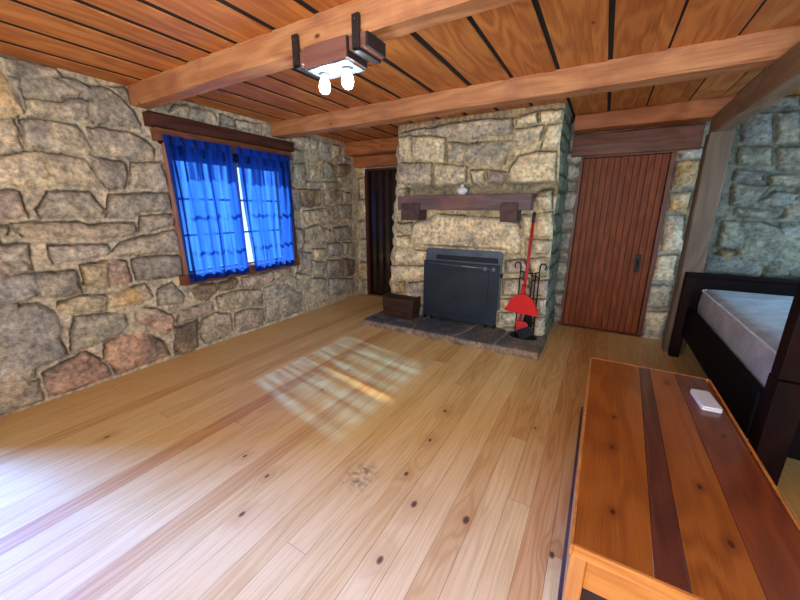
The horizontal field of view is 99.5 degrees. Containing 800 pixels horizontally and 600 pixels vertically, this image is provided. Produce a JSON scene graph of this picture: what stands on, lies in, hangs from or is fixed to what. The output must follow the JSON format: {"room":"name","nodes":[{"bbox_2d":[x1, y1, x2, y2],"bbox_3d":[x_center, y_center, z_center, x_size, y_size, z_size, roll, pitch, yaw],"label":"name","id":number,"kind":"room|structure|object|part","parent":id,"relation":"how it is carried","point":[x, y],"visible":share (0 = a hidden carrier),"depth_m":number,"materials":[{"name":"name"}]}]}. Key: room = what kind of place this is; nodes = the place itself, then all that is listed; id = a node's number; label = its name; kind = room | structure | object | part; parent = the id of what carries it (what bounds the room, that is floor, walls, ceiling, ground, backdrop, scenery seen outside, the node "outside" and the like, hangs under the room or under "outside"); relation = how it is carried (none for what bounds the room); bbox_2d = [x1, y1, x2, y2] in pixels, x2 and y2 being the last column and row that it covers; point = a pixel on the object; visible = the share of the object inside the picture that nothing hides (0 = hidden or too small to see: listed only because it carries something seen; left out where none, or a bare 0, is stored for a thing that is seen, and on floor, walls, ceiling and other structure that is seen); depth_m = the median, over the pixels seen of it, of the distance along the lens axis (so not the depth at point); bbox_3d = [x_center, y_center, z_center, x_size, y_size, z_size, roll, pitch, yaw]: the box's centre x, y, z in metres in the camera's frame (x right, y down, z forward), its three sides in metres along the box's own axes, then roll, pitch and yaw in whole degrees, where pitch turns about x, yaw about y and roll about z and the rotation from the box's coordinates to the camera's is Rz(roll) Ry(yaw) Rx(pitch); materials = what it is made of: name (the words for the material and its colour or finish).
{"room":"cabin bedroom","nodes":[
{"label":"cabin bedroom","id":0,"kind":"room"},
{"bbox_2d":[0,54,360,416],"bbox_3d":[-2.346,-0.632,3.224,0.102,2.558,6.477,9,17,29],"label":"wall","id":1,"kind":"structure","parent":0,"point":[91,292],"depth_m":2.92,"materials":[{"name":"stone"}]},
{"bbox_2d":[142,110,299,285],"bbox_3d":[-1.948,-1.107,3.967,0.370,1.605,1.670,9,17,29],"label":"window","id":2,"kind":"structure","parent":1,"relation":"in","point":[161,123],"depth_m":3.48,"materials":[{"name":"brown wood"}]},
{"bbox_3d":[-2.228,-0.878,3.367,0.075,1.280,0.055,9,17,29],"label":"casing","id":3,"kind":"part","parent":2,"relation":"part of","materials":[{"name":"brown wood"}]},
{"bbox_3d":[-1.850,-0.373,4.121,0.120,0.105,1.560,9,17,29],"label":"sill","id":4,"kind":"part","parent":2,"relation":"part of","materials":[{"name":"brown wood"}]},
{"bbox_3d":[-1.772,-1.087,4.375,0.040,1.216,0.712,9,17,29],"label":"sash","id":5,"kind":"part","parent":2,"relation":"part of","materials":[{"name":"paint"}]},
{"bbox_3d":[-1.954,-1.048,4.064,0.280,1.390,1.520,9,17,29],"label":"frame","id":6,"kind":"part","parent":2,"relation":"part of","materials":[{"name":"brown wood"}]},
{"bbox_3d":[-1.854,-1.639,3.756,0.060,0.040,1.510,9,17,29],"label":"curtain rod","id":7,"kind":"object","parent":2,"relation":"attached to","visible":0},
{"bbox_2d":[162,134,248,281],"bbox_3d":[-1.982,-0.918,3.570,0.065,1.396,0.720,9,17,29],"label":"curtain","id":8,"kind":"object","parent":7,"relation":"hanging from","point":[202,173],"visible":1,"depth_m":3.53,"materials":[{"name":"blue fabric"}]},
{"bbox_2d":[235,146,294,270],"bbox_3d":[-1.606,-1.083,4.186,0.074,1.396,0.770,8,17,28],"label":"curtain","id":9,"kind":"object","parent":7,"relation":"hanging from","point":[265,178],"visible":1,"depth_m":4.15,"materials":[{"name":"blue fabric"}]},
{"bbox_2d":[0,294,799,599],"bbox_3d":[0.361,1.040,2.038,6.460,0.060,6.660,9,17,29],"label":"floor","id":10,"kind":"structure","parent":0,"point":[322,453],"depth_m":2.02,"materials":[{"name":"brown wood"}]},
{"bbox_2d":[364,103,573,359],"bbox_3d":[0.809,-0.910,4.279,2.232,2.552,1.429,9,17,29],"label":"fireplace","id":11,"kind":"object","parent":10,"relation":"on","point":[513,164],"visible":0.79,"depth_m":3.92,"materials":[{"name":"stone"}]},
{"bbox_2d":[382,292,420,319],"bbox_3d":[0.018,0.079,4.622,0.483,0.285,0.215,9,17,29],"label":"box","id":12,"kind":"object","parent":11,"relation":"on","point":[394,305],"visible":1,"depth_m":4.54,"materials":[{"name":"brown wood"}]},
{"bbox_3d":[-0.170,0.050,4.729,0.046,0.285,0.215,9,17,29],"label":"panel","id":13,"kind":"part","parent":12,"relation":"part of","materials":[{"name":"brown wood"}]},
{"bbox_3d":[-0.031,0.109,4.544,0.434,0.267,0.022,9,17,29],"label":"panel","id":14,"kind":"part","parent":12,"relation":"part of","materials":[{"name":"brown wood"}]},
{"bbox_3d":[0.067,0.066,4.704,0.434,0.267,0.022,9,17,29],"label":"panel","id":15,"kind":"part","parent":12,"relation":"part of","materials":[{"name":"brown wood"}]},
{"bbox_3d":[0.206,0.107,4.515,0.046,0.285,0.215,9,17,29],"label":"panel","id":16,"kind":"part","parent":12,"relation":"part of","materials":[{"name":"brown wood"}]},
{"bbox_2d":[456,179,467,194],"bbox_3d":[0.722,-1.324,3.925,0.137,0.201,0.132,9,17,29],"label":"vase","id":17,"kind":"object","parent":11,"relation":"on","point":[462,190],"visible":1,"depth_m":3.90,"materials":[{"name":"white ceramic"}]},
{"bbox_2d":[423,247,502,328],"bbox_3d":[0.764,-0.165,4.277,1.020,0.937,0.085,9,17,29],"label":"heater","id":18,"kind":"object","parent":11,"relation":"on","point":[460,284],"visible":1,"depth_m":4.23,"materials":[{"name":"metal"}]},
{"bbox_3d":[0.738,-0.097,4.280,0.740,0.570,0.010,9,17,29],"label":"raised panel","id":19,"kind":"part","parent":18,"relation":"part of","materials":[{"name":"metal"}]},
{"bbox_3d":[0.730,-0.423,4.190,0.910,0.038,0.016,9,17,29],"label":"rail","id":20,"kind":"part","parent":18,"relation":"part of","materials":[{"name":"metal"}]},
{"bbox_2d":[516,212,535,338],"bbox_3d":[1.421,-0.246,3.663,0.194,1.368,0.247,9,17,29],"label":"broom","id":21,"kind":"object","parent":11,"relation":"on","point":[523,330],"visible":0.96,"depth_m":3.69,"materials":[{"name":"red plastic"}]},
{"bbox_2d":[504,283,537,316],"bbox_3d":[1.325,-0.013,3.655,0.353,0.330,0.104,9,17,29],"label":"dustpan","id":22,"kind":"object","parent":21,"relation":"attached to","point":[522,303],"visible":1,"depth_m":3.64,"materials":[{"name":"red plastic"}]},
{"bbox_3d":[1.376,-0.299,3.680,0.031,1.086,0.210,9,17,31],"label":"handle","id":23,"kind":"part","parent":21,"relation":"part of","materials":[{"name":"red metal"}]},
{"bbox_2d":[510,262,546,339],"bbox_3d":[1.411,0.011,3.778,0.343,0.854,0.180,9,17,29],"label":"stand","id":24,"kind":"object","parent":11,"relation":"on","point":[514,333],"visible":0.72,"depth_m":3.79,"materials":[{"name":"black metal"}]},
{"bbox_2d":[523,272,532,326],"bbox_3d":[1.460,0.002,3.812,0.100,0.630,0.014,9,17,29],"label":"shovel","id":25,"kind":"object","parent":24,"relation":"hanging from","point":[526,318],"visible":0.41,"depth_m":3.86,"materials":[{"name":"black metal"}]},
{"bbox_3d":[1.461,0.229,3.873,0.100,0.160,0.012,9,17,29],"label":"blade","id":26,"kind":"part","parent":25,"relation":"part of","materials":[{"name":"black metal"}]},
{"bbox_2d":[530,272,536,327],"bbox_3d":[1.495,0.012,3.758,0.049,0.640,0.014,9,17,29],"label":"poker","id":27,"kind":"object","parent":24,"relation":"hanging from","point":[535,272],"visible":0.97,"depth_m":3.74,"materials":[{"name":"black metal"}]},
{"bbox_2d":[557,357,799,599],"bbox_3d":[1.270,0.868,1.692,0.690,0.451,1.688,9,17,29],"label":"table","id":28,"kind":"object","parent":10,"relation":"on","point":[670,499],"visible":0.97,"depth_m":1.26,"materials":[{"name":"brown wood"}]},
{"bbox_3d":[0.993,0.830,1.851,0.018,0.372,1.572,9,17,29],"label":"panel","id":29,"kind":"part","parent":28,"relation":"part of","materials":[{"name":"brown wood"}]},
{"bbox_3d":[0.594,1.013,1.170,0.048,0.380,0.048,9,17,29],"label":"corner post","id":30,"kind":"part","parent":28,"relation":"part of","materials":[{"name":"brown wood"}]},
{"bbox_3d":[0.857,1.101,1.025,0.570,0.225,0.010,9,17,29],"label":"recessed panel","id":31,"kind":"part","parent":28,"relation":"part of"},
{"bbox_3d":[0.857,0.931,0.981,0.570,0.125,0.024,9,17,29],"label":"rail","id":32,"kind":"part","parent":28,"relation":"part of","materials":[{"name":"orange wood"}]},
{"bbox_2d":[690,389,722,412],"bbox_3d":[1.718,0.564,1.903,0.090,0.026,0.210,7,16,25],"label":"case","id":33,"kind":"object","parent":28,"relation":"on","point":[705,400],"visible":1,"depth_m":1.88,"materials":[{"name":"plastic"}]},
{"bbox_2d":[661,130,735,353],"bbox_3d":[3.006,-0.506,3.458,0.190,2.195,0.179,9,17,29],"label":"pillar","id":34,"kind":"structure","parent":10,"relation":"on","point":[717,147],"depth_m":3.31,"materials":[{"name":"brown wood"}]},
{"bbox_2d":[709,41,799,132],"bbox_3d":[1.488,-0.986,0.657,0.145,0.187,6.200,9,17,29],"label":"ceiling beam","id":35,"kind":"structure","parent":34,"relation":"on","point":[781,78],"depth_m":2.22,"materials":[{"name":"brown wood"}]},
{"bbox_2d":[668,272,799,486],"bbox_3d":[3.084,0.361,2.217,1.695,1.160,2.127,9,17,29],"label":"bed","id":36,"kind":"object","parent":10,"relation":"on","point":[769,416],"visible":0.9,"depth_m":1.96,"materials":[{"name":"brown wood"}]},
{"bbox_3d":[2.909,0.176,3.498,0.085,0.855,0.087,9,17,29],"label":"leg","id":37,"kind":"part","parent":36,"relation":"part of","materials":[{"name":"brown wood"}]},
{"bbox_3d":[2.443,0.430,2.654,0.050,0.290,1.905,9,17,29],"label":"rail","id":38,"kind":"part","parent":36,"relation":"part of","materials":[{"name":"black wood"}]},
{"bbox_3d":[3.602,-0.151,2.992,1.695,0.040,0.070,9,17,29],"label":"head rail","id":39,"kind":"part","parent":36,"relation":"part of","materials":[{"name":"brown wood"}]},
{"bbox_3d":[3.603,0.132,3.064,1.650,0.565,0.045,9,17,29],"label":"headboard","id":40,"kind":"part","parent":36,"relation":"part of","materials":[{"name":"brown wood"}]},
{"bbox_2d":[697,290,793,387],"bbox_3d":[3.114,0.329,2.219,1.489,0.335,1.909,9,17,29],"label":"mattress","id":41,"kind":"object","parent":36,"relation":"on","point":[751,325],"visible":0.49,"depth_m":2.44,"materials":[{"name":"white fabric"}]},
{"bbox_3d":[1.962,0.725,1.792,0.115,0.675,0.120,9,17,29],"label":"leg","id":42,"kind":"part","parent":36,"relation":"part of","materials":[{"name":"brown wood"}]},
{"bbox_3d":[2.601,0.260,1.279,1.598,0.482,0.100,9,17,29],"label":"footboard","id":43,"kind":"part","parent":36,"relation":"part of","materials":[{"name":"brown wood"}]},
{"bbox_3d":[2.600,0.761,1.414,1.360,0.290,0.050,9,17,29],"label":"foot rail","id":44,"kind":"part","parent":36,"relation":"part of","materials":[{"name":"black wood"}]},
{"bbox_2d":[0,0,799,141],"bbox_3d":[0.361,-1.464,1.370,6.460,0.077,6.660,9,17,29],"label":"ceiling","id":45,"kind":"structure","parent":0,"point":[122,42],"depth_m":2.14,"materials":[{"name":"brown wood"}]},
{"bbox_2d":[127,0,521,109],"bbox_3d":[0.402,-1.389,1.451,6.290,0.193,0.157,9,17,29],"label":"ceiling beam","id":46,"kind":"structure","parent":45,"relation":"attached to","point":[265,54],"depth_m":1.98,"materials":[{"name":"brown wood"}]},
{"bbox_2d":[291,12,385,93],"bbox_3d":[-0.346,-1.345,1.912,0.515,0.297,0.214,9,17,29],"label":"ceiling light","id":47,"kind":"object","parent":46,"relation":"attached to","point":[344,55],"visible":0.99,"depth_m":1.84,"materials":[{"name":"brown wood"}]},
{"bbox_2d":[319,72,329,78],"bbox_3d":[-0.441,-1.302,1.973,0.060,0.028,0.059,9,17,29],"label":"socket","id":48,"kind":"object","parent":47,"relation":"attached to","point":[324,75],"depth_m":1.96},
{"bbox_3d":[-0.441,-1.256,1.985,0.066,0.088,0.066,9,17,29],"label":"bulb","id":49,"kind":"part","parent":47,"relation":"part of","materials":[{"name":"white glass"}]},
{"bbox_3d":[-0.364,-1.305,1.923,0.284,0.006,0.169,9,17,29],"label":"under plate","id":50,"kind":"part","parent":47,"relation":"part of","materials":[{"name":"white metal"}]},
{"bbox_2d":[342,66,352,72],"bbox_3d":[-0.294,-1.279,1.890,0.060,0.028,0.059,9,17,29],"label":"socket","id":51,"kind":"object","parent":47,"relation":"attached to","point":[346,69],"depth_m":1.87,"materials":[{"name":"white"}]},
{"bbox_3d":[-0.294,-1.234,1.902,0.066,0.088,0.066,9,17,29],"label":"bulb","id":52,"kind":"part","parent":47,"relation":"part of","materials":[{"name":"white glass"}]},
{"bbox_2d":[345,136,398,156],"bbox_3d":[-0.269,-2.349,5.195,1.220,0.200,0.319,9,17,29],"label":"ceiling beam","id":53,"kind":"structure","parent":45,"relation":"attached to","point":[388,145],"depth_m":5.13,"materials":[{"name":"brown wood"}]},
{"bbox_2d":[271,25,799,138],"bbox_3d":[1.168,-1.724,2.713,6.290,0.198,0.199,9,17,29],"label":"ceiling beam","id":54,"kind":"structure","parent":45,"relation":"attached to","point":[759,50],"depth_m":2.54,"materials":[{"name":"brown wood"}]},
{"bbox_2d":[574,95,735,134],"bbox_3d":[2.609,-1.933,3.583,1.350,0.172,0.276,9,17,29],"label":"ceiling beam","id":55,"kind":"structure","parent":45,"relation":"attached to","point":[700,110],"depth_m":3.48,"materials":[{"name":"brown wood"}]},
{"bbox_2d":[355,94,799,339],"bbox_3d":[1.979,-0.934,4.368,6.336,2.552,0.087,9,17,29],"label":"wall","id":56,"kind":"structure","parent":0,"point":[756,232],"depth_m":3.46,"materials":[{"name":"stone"}]},
{"bbox_2d":[353,153,396,167],"bbox_3d":[-0.208,-2.202,5.341,1.220,0.179,0.138,9,17,29],"label":"lintel beam","id":57,"kind":"structure","parent":56,"relation":"attached to","point":[383,160],"depth_m":5.38,"materials":[{"name":"brown wood"}]},
{"bbox_2d":[364,167,396,297],"bbox_3d":[-0.183,-1.074,5.672,0.935,2.150,0.185,9,17,29],"label":"door","id":58,"kind":"structure","parent":56,"relation":"in","point":[380,183],"depth_m":5.73,"materials":[{"name":"brown wood"}]},
{"bbox_2d":[559,151,676,336],"bbox_3d":[2.564,-0.646,4.117,0.925,2.125,0.145,9,17,29],"label":"door","id":59,"kind":"structure","parent":56,"relation":"in","point":[619,209],"depth_m":4.08,"materials":[{"name":"brown wood"}]},
{"bbox_3d":[2.799,-0.428,3.991,0.054,0.210,0.054,9,17,29],"label":"handle","id":60,"kind":"part","parent":59,"relation":"part of","materials":[{"name":"black metal"}]},
{"bbox_2d":[571,122,705,156],"bbox_3d":[2.592,-1.761,3.775,1.197,0.253,0.109,9,17,29],"label":"lintel beam","id":61,"kind":"structure","parent":56,"relation":"attached to","point":[686,136],"depth_m":3.70,"materials":[{"name":"brown wood"}]}
]}

